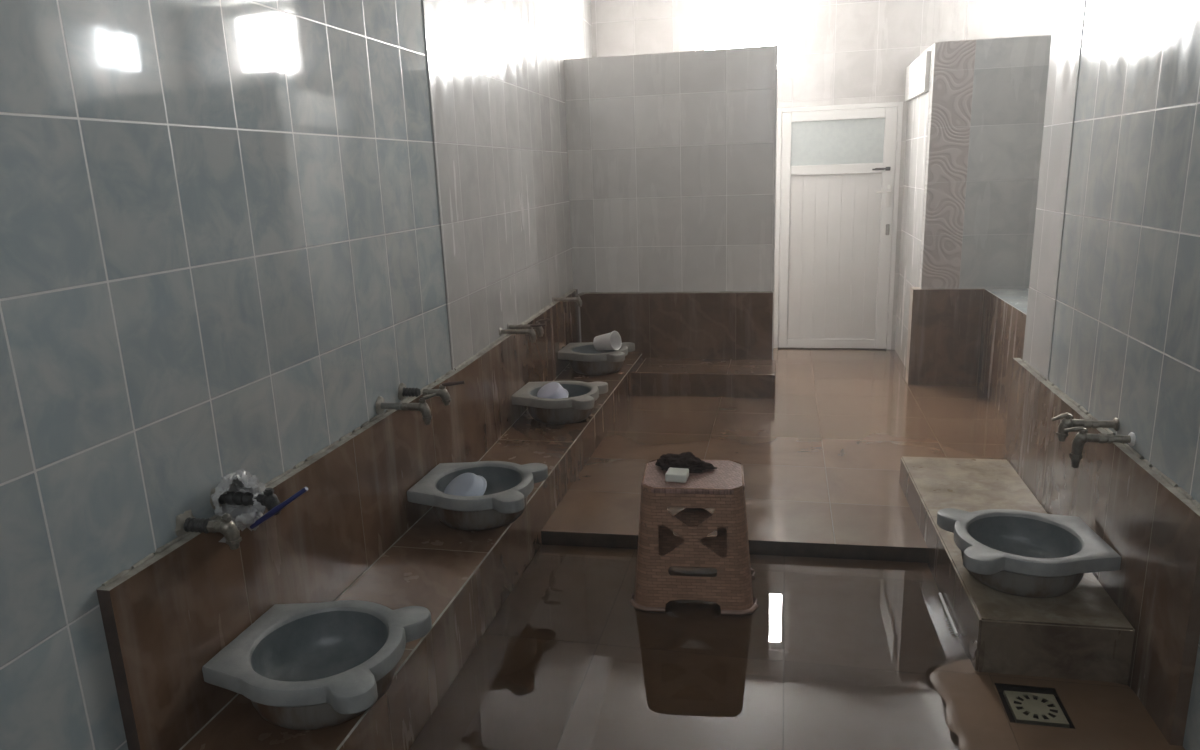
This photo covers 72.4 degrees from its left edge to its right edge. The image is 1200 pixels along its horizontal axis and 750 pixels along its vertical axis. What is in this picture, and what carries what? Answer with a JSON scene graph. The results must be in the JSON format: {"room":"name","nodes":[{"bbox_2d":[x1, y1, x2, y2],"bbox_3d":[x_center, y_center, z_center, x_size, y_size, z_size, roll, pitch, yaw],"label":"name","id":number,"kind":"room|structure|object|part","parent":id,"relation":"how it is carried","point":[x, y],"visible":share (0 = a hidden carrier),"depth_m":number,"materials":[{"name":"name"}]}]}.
{"room":"public bathhouse","nodes":[
{"label":"public bathhouse","id":0,"kind":"room"},
{"bbox_2d":[0,0,451,749],"bbox_3d":[-1.292,-0.193,1.079,0.242,3.050,4.780,1,14,13],"label":"wall","id":1,"kind":"structure","parent":0,"point":[220,235],"depth_m":1.89,"materials":[{"name":"blue tile"}]},
{"bbox_2d":[175,509,241,549],"bbox_3d":[-0.913,0.363,1.931,0.148,0.091,0.071,1,14,13],"label":"water tap","id":2,"kind":"object","parent":1,"relation":"attached to","point":[186,522],"visible":1,"depth_m":1.92,"materials":[{"name":"metal"}]},
{"bbox_3d":[-0.863,0.330,1.899,0.015,0.016,0.041,-12,17,-35],"label":"lever","id":3,"kind":"part","parent":2,"relation":"part of","materials":[{"name":"silver metal"}]},
{"bbox_3d":[-0.864,0.381,1.926,0.040,0.054,0.034,1,14,13],"label":"spout","id":4,"kind":"part","parent":2,"relation":"part of","materials":[{"name":"silver metal"}]},
{"bbox_2d":[211,468,265,542],"bbox_3d":[-0.899,0.321,2.052,0.137,0.183,0.130,-11,16,-32],"label":"plastic bag","id":5,"kind":"object","parent":1,"relation":"attached to","point":[243,516],"visible":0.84,"depth_m":2.03,"materials":[{"name":"plastic"}]},
{"bbox_2d":[210,487,307,528],"bbox_3d":[-0.828,0.320,2.034,0.268,0.120,0.070,1,14,13],"label":"water tap","id":6,"kind":"object","parent":1,"relation":"attached to","point":[268,499],"visible":0.87,"depth_m":2.02,"materials":[{"name":"metal"}]},
{"bbox_3d":[-0.808,0.326,2.033,0.040,0.038,0.034,1,14,13],"label":"spout","id":7,"kind":"part","parent":6,"relation":"part of","materials":[{"name":"silver metal"}]},
{"bbox_3d":[-0.786,0.326,2.005,0.173,0.120,0.015,1,14,13],"label":"lever","id":8,"kind":"part","parent":6,"relation":"part of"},
{"bbox_2d":[102,370,453,585],"bbox_3d":[-0.832,0.211,2.604,0.014,0.016,1.890,1,14,13],"label":"trim","id":9,"kind":"structure","parent":1,"relation":"attached to","point":[162,548],"depth_m":2.30,"materials":[{"name":"tile"}]},
{"bbox_2d":[375,393,435,424],"bbox_3d":[-0.674,0.119,2.858,0.204,0.103,0.074,1,14,13],"label":"water tap","id":10,"kind":"object","parent":1,"relation":"attached to","point":[422,406],"visible":1,"depth_m":2.84,"materials":[{"name":"metal"}]},
{"bbox_3d":[-0.603,0.140,2.846,0.040,0.064,0.034,1,14,13],"label":"spout","id":11,"kind":"part","parent":10,"relation":"part of","materials":[{"name":"silver metal"}]},
{"bbox_3d":[-0.593,0.075,2.845,0.051,0.017,0.016,-9,16,-27],"label":"lever","id":12,"kind":"part","parent":10,"relation":"part of","materials":[{"name":"silver metal"}]},
{"bbox_2d":[398,381,464,404],"bbox_3d":[-0.614,0.064,3.015,0.250,0.090,0.068,1,14,13],"label":"water tap","id":13,"kind":"object","parent":1,"relation":"attached to","point":[442,392],"visible":0.97,"depth_m":3.01,"materials":[{"name":"metal"}]},
{"bbox_3d":[-0.566,0.086,3.009,0.040,0.048,0.034,1,14,13],"label":"spout","id":14,"kind":"part","parent":13,"relation":"part of","materials":[{"name":"silver metal"}]},
{"bbox_3d":[-0.535,0.032,2.992,0.086,0.021,0.015,0,14,9],"label":"lever","id":15,"kind":"part","parent":13,"relation":"part of","materials":[{"name":"silver metal"}]},
{"bbox_2d":[422,0,592,369],"bbox_3d":[-0.439,-1.219,5.115,0.248,3.050,3.731,1,14,11],"label":"wall","id":16,"kind":"structure","parent":0,"point":[495,68],"depth_m":4.13,"materials":[{"name":"tile"}]},
{"bbox_2d":[96,289,579,749],"bbox_3d":[-0.569,0.269,3.862,0.075,0.730,4.387,1,14,11],"label":"backsplash","id":17,"kind":"structure","parent":16,"relation":"attached to","point":[164,619],"depth_m":2.36,"materials":[{"name":"brown tile"}]},
{"bbox_2d":[454,289,572,369],"bbox_3d":[-0.412,-0.312,4.663,0.020,0.020,2.402,1,14,10],"label":"trim","id":18,"kind":"structure","parent":16,"relation":"attached to","point":[550,304],"depth_m":4.12,"materials":[{"name":"tile"}]},
{"bbox_2d":[499,324,545,342],"bbox_3d":[-0.389,-0.210,4.129,0.245,0.094,0.044,1,14,13],"label":"water tap","id":19,"kind":"object","parent":16,"relation":"attached to","point":[529,331],"visible":1,"depth_m":4.12,"materials":[{"name":"silver metal"}]},
{"bbox_3d":[-0.338,-0.191,4.122,0.040,0.058,0.034,1,14,13],"label":"spout","id":20,"kind":"part","parent":19,"relation":"part of","materials":[{"name":"silver metal"}]},
{"bbox_3d":[-0.309,-0.248,4.106,0.081,0.016,0.015,-1,14,6],"label":"lever","id":21,"kind":"part","parent":19,"relation":"part of","materials":[{"name":"silver metal"}]},
{"bbox_2d":[507,318,548,336],"bbox_3d":[-0.372,-0.247,4.269,0.225,0.094,0.044,1,14,13],"label":"water tap","id":22,"kind":"object","parent":16,"relation":"attached to","point":[521,326],"visible":0.78,"depth_m":4.26,"materials":[{"name":"silver metal"}]},
{"bbox_3d":[-0.311,-0.226,4.261,0.040,0.052,0.034,1,14,13],"label":"spout","id":23,"kind":"part","parent":22,"relation":"part of","materials":[{"name":"silver metal"}]},
{"bbox_2d":[552,293,584,306],"bbox_3d":[-0.199,-0.481,5.237,0.210,0.089,0.044,1,14,13],"label":"water tap","id":24,"kind":"object","parent":16,"relation":"attached to","point":[577,298],"visible":1,"depth_m":5.22,"materials":[{"name":"silver metal"}]},
{"bbox_2d":[541,348,1006,562],"bbox_3d":[1.588,0.290,4.859,4.000,0.100,3.740,1,14,13],"label":"floor","id":25,"kind":"structure","parent":0,"point":[820,458],"depth_m":4.31,"materials":[{"name":"brown tile"}]},
{"bbox_2d":[632,358,775,397],"bbox_3d":[0.714,0.020,5.569,0.933,0.167,0.425,1,14,13],"label":"tiled step","id":26,"kind":"structure","parent":25,"relation":"on","point":[736,378],"depth_m":5.40,"materials":[{"name":"brown tile"}]},
{"bbox_2d":[978,288,1028,418],"bbox_3d":[2.471,-0.025,4.483,0.364,0.650,1.760,1,14,13],"label":"wall panel","id":27,"kind":"object","parent":25,"relation":"on","point":[1005,310],"visible":0.26,"depth_m":4.88,"materials":[{"name":"brown tile"}]},
{"bbox_2d":[409,545,1184,749],"bbox_3d":[0.233,1.274,1.085,2.030,0.016,4.740,1,14,13],"label":"floor","id":28,"kind":"structure","parent":0,"point":[833,654],"depth_m":2.52,"materials":[{"name":"brown tile"}]},
{"bbox_2d":[630,459,757,615],"bbox_3d":[0.342,0.573,2.990,0.456,0.456,0.374,0,14,8],"label":"plastic stool","id":29,"kind":"object","parent":28,"relation":"on","point":[722,488],"visible":1,"depth_m":2.85,"materials":[{"name":"brown plastic"}]},
{"bbox_2d":[665,467,688,482],"bbox_3d":[0.272,0.351,2.881,0.074,0.030,0.072,2,14,15],"label":"soap bar","id":30,"kind":"object","parent":29,"relation":"on","point":[681,475],"visible":1,"depth_m":2.85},
{"bbox_2d":[655,452,716,472],"bbox_3d":[0.313,0.313,2.977,0.227,0.056,0.138,2,14,16],"label":"mitt","id":31,"kind":"object","parent":29,"relation":"on","point":[688,460],"visible":0.86,"depth_m":2.94,"materials":[{"name":"brown fabric"}]},
{"bbox_3d":[0.334,0.362,2.938,0.357,0.020,0.297,0,14,8],"label":"seat","id":32,"kind":"part","parent":29,"relation":"part of","materials":[{"name":"brown plastic"}]},
{"bbox_2d":[998,690,1074,728],"bbox_3d":[1.226,0.952,2.312,0.176,0.040,0.176,1,14,12],"label":"floor drain","id":33,"kind":"object","parent":28,"relation":"in","point":[1020,707],"visible":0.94,"depth_m":2.31,"materials":[{"name":"silver metal"}]},
{"label":"water","id":34,"kind":"object","parent":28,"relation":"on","visible":0},
{"bbox_2d":[939,593,957,635],"bbox_3d":[1.180,0.809,2.788,0.023,0.010,0.265,1,14,13],"label":"comb","id":35,"kind":"object","parent":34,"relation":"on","point":[940,594],"visible":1,"depth_m":2.75,"materials":[{"name":"white plastic"}]},
{"bbox_2d":[564,35,1051,342],"bbox_3d":[1.741,-1.024,5.371,3.970,2.195,0.092,1,14,13],"label":"wall","id":36,"kind":"structure","parent":0,"point":[671,155],"depth_m":5.40,"materials":[{"name":"grey tile"}]},
{"bbox_2d":[580,292,772,359],"bbox_3d":[0.525,-0.269,5.778,1.347,0.622,0.028,1,14,13],"label":"backsplash panel","id":37,"kind":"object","parent":36,"relation":"attached to","point":[738,326],"depth_m":5.73,"materials":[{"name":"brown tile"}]},
{"bbox_2d":[582,291,771,292],"bbox_3d":[0.518,-0.575,5.713,1.330,0.014,0.014,1,14,13],"label":"trim","id":38,"kind":"structure","parent":36,"relation":"attached to","point":[693,291],"depth_m":5.70,"materials":[{"name":"tile"}]},
{"bbox_2d":[772,44,777,359],"bbox_3d":[1.165,-1.110,5.481,0.014,2.050,0.106,1,14,13],"label":"trim","id":39,"kind":"structure","parent":36,"relation":"attached to","point":[776,47],"depth_m":5.39,"materials":[{"name":"silver metal"}]},
{"bbox_2d":[905,287,984,385],"bbox_3d":[2.278,-0.257,5.432,0.434,0.640,0.125,1,14,13],"label":"baseboard","id":40,"kind":"structure","parent":36,"relation":"attached to","point":[945,325],"depth_m":5.37,"materials":[{"name":"brown tile"}]},
{"bbox_2d":[591,0,1052,349],"bbox_3d":[1.882,-1.612,6.368,4.350,3.050,0.160,1,14,13],"label":"wall","id":41,"kind":"structure","parent":0,"point":[854,51],"depth_m":6.11,"materials":[{"name":"tile"}]},
{"bbox_2d":[696,0,802,77],"bbox_3d":[1.142,-2.579,6.301,0.800,0.610,0.060,1,14,13],"label":"window","id":42,"kind":"structure","parent":41,"relation":"in","point":[720,24],"depth_m":6.27,"materials":[{"name":"white glass"}]},
{"bbox_2d":[774,102,902,349],"bbox_3d":[1.843,-1.129,6.432,0.915,1.885,0.149,1,14,13],"label":"door","id":43,"kind":"structure","parent":41,"relation":"in","point":[838,166],"depth_m":6.41,"materials":[{"name":"white plastic"}]},
{"bbox_3d":[1.845,-0.923,6.489,0.682,1.292,0.024,1,14,13],"label":"panel","id":44,"kind":"part","parent":43,"relation":"part of","materials":[{"name":"white plastic"}]},
{"bbox_3d":[1.813,-1.781,6.275,0.682,0.326,0.012,1,14,13],"label":"glass pane","id":45,"kind":"part","parent":43,"relation":"part of","materials":[{"name":"white glass"}]},
{"bbox_3d":[2.162,-1.361,6.248,0.116,0.160,0.051,1,14,13],"label":"handle","id":46,"kind":"part","parent":43,"relation":"part of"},
{"bbox_2d":[984,0,1054,28],"bbox_3d":[3.056,-2.767,5.818,0.620,0.570,0.060,1,14,13],"label":"window","id":47,"kind":"structure","parent":41,"relation":"in","point":[998,13],"depth_m":5.87,"materials":[{"name":"white glass"}]},
{"bbox_3d":[3.056,-2.767,5.819,0.500,0.450,0.006,1,14,13],"label":"pane","id":48,"kind":"part","parent":47,"relation":"part of","materials":[{"name":"white glass"}]},
{"bbox_2d":[895,45,932,366],"bbox_3d":[2.245,-1.125,5.802,0.078,2.150,0.990,1,14,13],"label":"wall","id":49,"kind":"structure","parent":0,"point":[918,107],"depth_m":5.80,"materials":[{"name":"tile"}]},
{"bbox_2d":[905,51,930,101],"bbox_3d":[2.162,-2.025,5.597,0.027,0.240,0.900,1,14,13],"label":"window","id":50,"kind":"structure","parent":49,"relation":"attached to","point":[917,72],"depth_m":5.45,"materials":[{"name":"white glass"}]},
{"bbox_2d":[995,685,1067,713],"bbox_3d":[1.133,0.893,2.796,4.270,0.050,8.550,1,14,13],"label":"frame","id":51,"kind":"structure","parent":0,"point":[999,688],"depth_m":2.46,"materials":[{"name":"metal"}]},
{"bbox_2d":[179,353,641,749],"bbox_3d":[-0.698,0.850,2.505,0.463,0.281,7.232,1,14,13],"label":"tiled bench","id":52,"kind":"object","parent":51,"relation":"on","point":[463,578],"visible":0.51,"depth_m":2.70,"materials":[{"name":"brown tile"}]},
{"bbox_2d":[202,600,431,729],"bbox_3d":[-0.698,0.736,2.068,0.452,0.151,0.410,1,14,13],"label":"stone basin","id":53,"kind":"object","parent":52,"relation":"on","point":[301,666],"visible":1,"depth_m":2.09,"materials":[{"name":"grey stone"}]},
{"bbox_3d":[-0.696,0.741,2.070,0.359,0.139,0.359,1,14,13],"label":"bowl","id":54,"kind":"part","parent":53,"relation":"part of","materials":[{"name":"stone"}]},
{"bbox_2d":[407,461,547,530],"bbox_3d":[-0.458,0.466,3.128,0.452,0.151,0.410,1,14,13],"label":"stone basin","id":55,"kind":"object","parent":52,"relation":"on","point":[509,484],"visible":0.94,"depth_m":3.02,"materials":[{"name":"grey stone"}]},
{"bbox_2d":[444,473,486,495],"bbox_3d":[-0.507,0.440,3.088,0.187,0.127,0.162,9,18,38],"label":"bowl","id":56,"kind":"object","parent":55,"relation":"in","point":[465,484],"visible":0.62,"depth_m":3.06,"materials":[{"name":"white plastic"}]},
{"bbox_3d":[-0.456,0.472,3.128,0.362,0.139,0.360,1,14,13],"label":"bowl","id":57,"kind":"part","parent":55,"relation":"part of","materials":[{"name":"stone"}]},
{"bbox_2d":[512,381,607,423],"bbox_3d":[-0.211,0.151,4.370,0.452,0.151,0.411,1,14,14],"label":"stone basin","id":58,"kind":"object","parent":52,"relation":"on","point":[579,405],"visible":0.96,"depth_m":4.24,"materials":[{"name":"stone"}]},
{"bbox_2d":[537,382,568,398],"bbox_3d":[-0.253,0.110,4.370,0.167,0.138,0.171,-7,15,-20],"label":"bowl","id":59,"kind":"object","parent":58,"relation":"in","point":[553,390],"visible":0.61,"depth_m":4.33,"materials":[{"name":"white plastic"}]},
{"bbox_3d":[-0.209,0.156,4.371,0.361,0.139,0.362,1,14,14],"label":"bowl","id":60,"kind":"part","parent":58,"relation":"part of","materials":[{"name":"stone"}]},
{"bbox_2d":[558,342,634,374],"bbox_3d":[-0.023,-0.105,5.380,0.452,0.151,0.409,2,14,14],"label":"stone basin","id":61,"kind":"object","parent":52,"relation":"on","point":[583,357],"visible":0.84,"depth_m":5.25,"materials":[{"name":"stone"}]},
{"bbox_3d":[-0.021,-0.099,5.380,0.360,0.139,0.360,2,14,14],"label":"bowl","id":62,"kind":"part","parent":61,"relation":"part of","materials":[{"name":"stone"}]},
{"bbox_2d":[593,331,621,350],"bbox_3d":[0.043,-0.220,5.266,0.168,0.139,0.128,7,17,33],"label":"plastic tub","id":63,"kind":"object","parent":61,"relation":"on","point":[612,340],"visible":1,"depth_m":5.25,"materials":[{"name":"white plastic"}]},
{"bbox_2d":[899,456,1134,689],"bbox_3d":[1.466,0.657,3.095,0.460,0.220,1.448,1,14,13],"label":"tiled bench","id":64,"kind":"object","parent":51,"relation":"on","point":[1080,633],"visible":0.64,"depth_m":2.50,"materials":[{"name":"tile"}]},
{"bbox_2d":[937,508,1120,597],"bbox_3d":[1.362,0.581,2.644,0.452,0.151,0.411,0,14,8],"label":"stone basin","id":65,"kind":"object","parent":64,"relation":"on","point":[1029,554],"visible":1,"depth_m":2.59,"materials":[{"name":"grey stone"}]},
{"bbox_3d":[1.359,0.586,2.645,0.360,0.139,0.362,0,14,8],"label":"bowl","id":66,"kind":"part","parent":65,"relation":"part of","materials":[{"name":"stone"}]},
{"bbox_2d":[1023,0,1199,749],"bbox_3d":[1.290,-0.224,0.823,0.098,3.050,5.420,1,14,13],"label":"wall","id":67,"kind":"structure","parent":0,"point":[1126,339],"depth_m":2.54,"materials":[{"name":"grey tile"}]},
{"bbox_2d":[1051,412,1119,441],"bbox_3d":[1.535,0.166,2.602,0.188,0.095,0.044,1,14,13],"label":"water tap","id":68,"kind":"object","parent":67,"relation":"attached to","point":[1066,422],"visible":0.94,"depth_m":2.59,"materials":[{"name":"silver metal"}]},
{"bbox_3d":[1.467,0.134,2.613,0.049,0.034,0.015,3,15,20],"label":"lever","id":69,"kind":"part","parent":68,"relation":"part of","materials":[{"name":"silver metal"}]},
{"bbox_3d":[1.480,0.181,2.618,0.040,0.062,0.034,1,14,13],"label":"spout","id":70,"kind":"part","parent":68,"relation":"part of","materials":[{"name":"silver metal"}]},
{"bbox_2d":[1064,426,1135,467],"bbox_3d":[1.510,0.220,2.487,0.185,0.131,0.044,1,14,13],"label":"water tap","id":71,"kind":"object","parent":67,"relation":"attached to","point":[1082,437],"visible":1,"depth_m":2.48,"materials":[{"name":"silver metal"}]},
{"bbox_3d":[1.443,0.166,2.496,0.051,0.025,0.015,5,16,28],"label":"lever","id":72,"kind":"part","parent":71,"relation":"part of","materials":[{"name":"silver metal"}]},
{"bbox_3d":[1.457,0.235,2.503,0.040,0.098,0.034,1,14,13],"label":"spout","id":73,"kind":"part","parent":71,"relation":"part of","materials":[{"name":"silver metal"}]},
{"bbox_2d":[1004,358,1199,745],"bbox_3d":[1.676,0.459,2.896,0.030,0.665,1.770,1,14,13],"label":"backsplash","id":74,"kind":"structure","parent":67,"relation":"attached to","point":[1154,529],"depth_m":2.36,"materials":[{"name":"brown tile"}]},
{"bbox_2d":[1022,360,1199,508],"bbox_3d":[1.669,0.142,2.785,0.017,0.018,1.680,1,14,13],"label":"trim","id":75,"kind":"structure","parent":67,"relation":"attached to","point":[1181,490],"depth_m":2.43,"materials":[{"name":"tile"}]}
]}

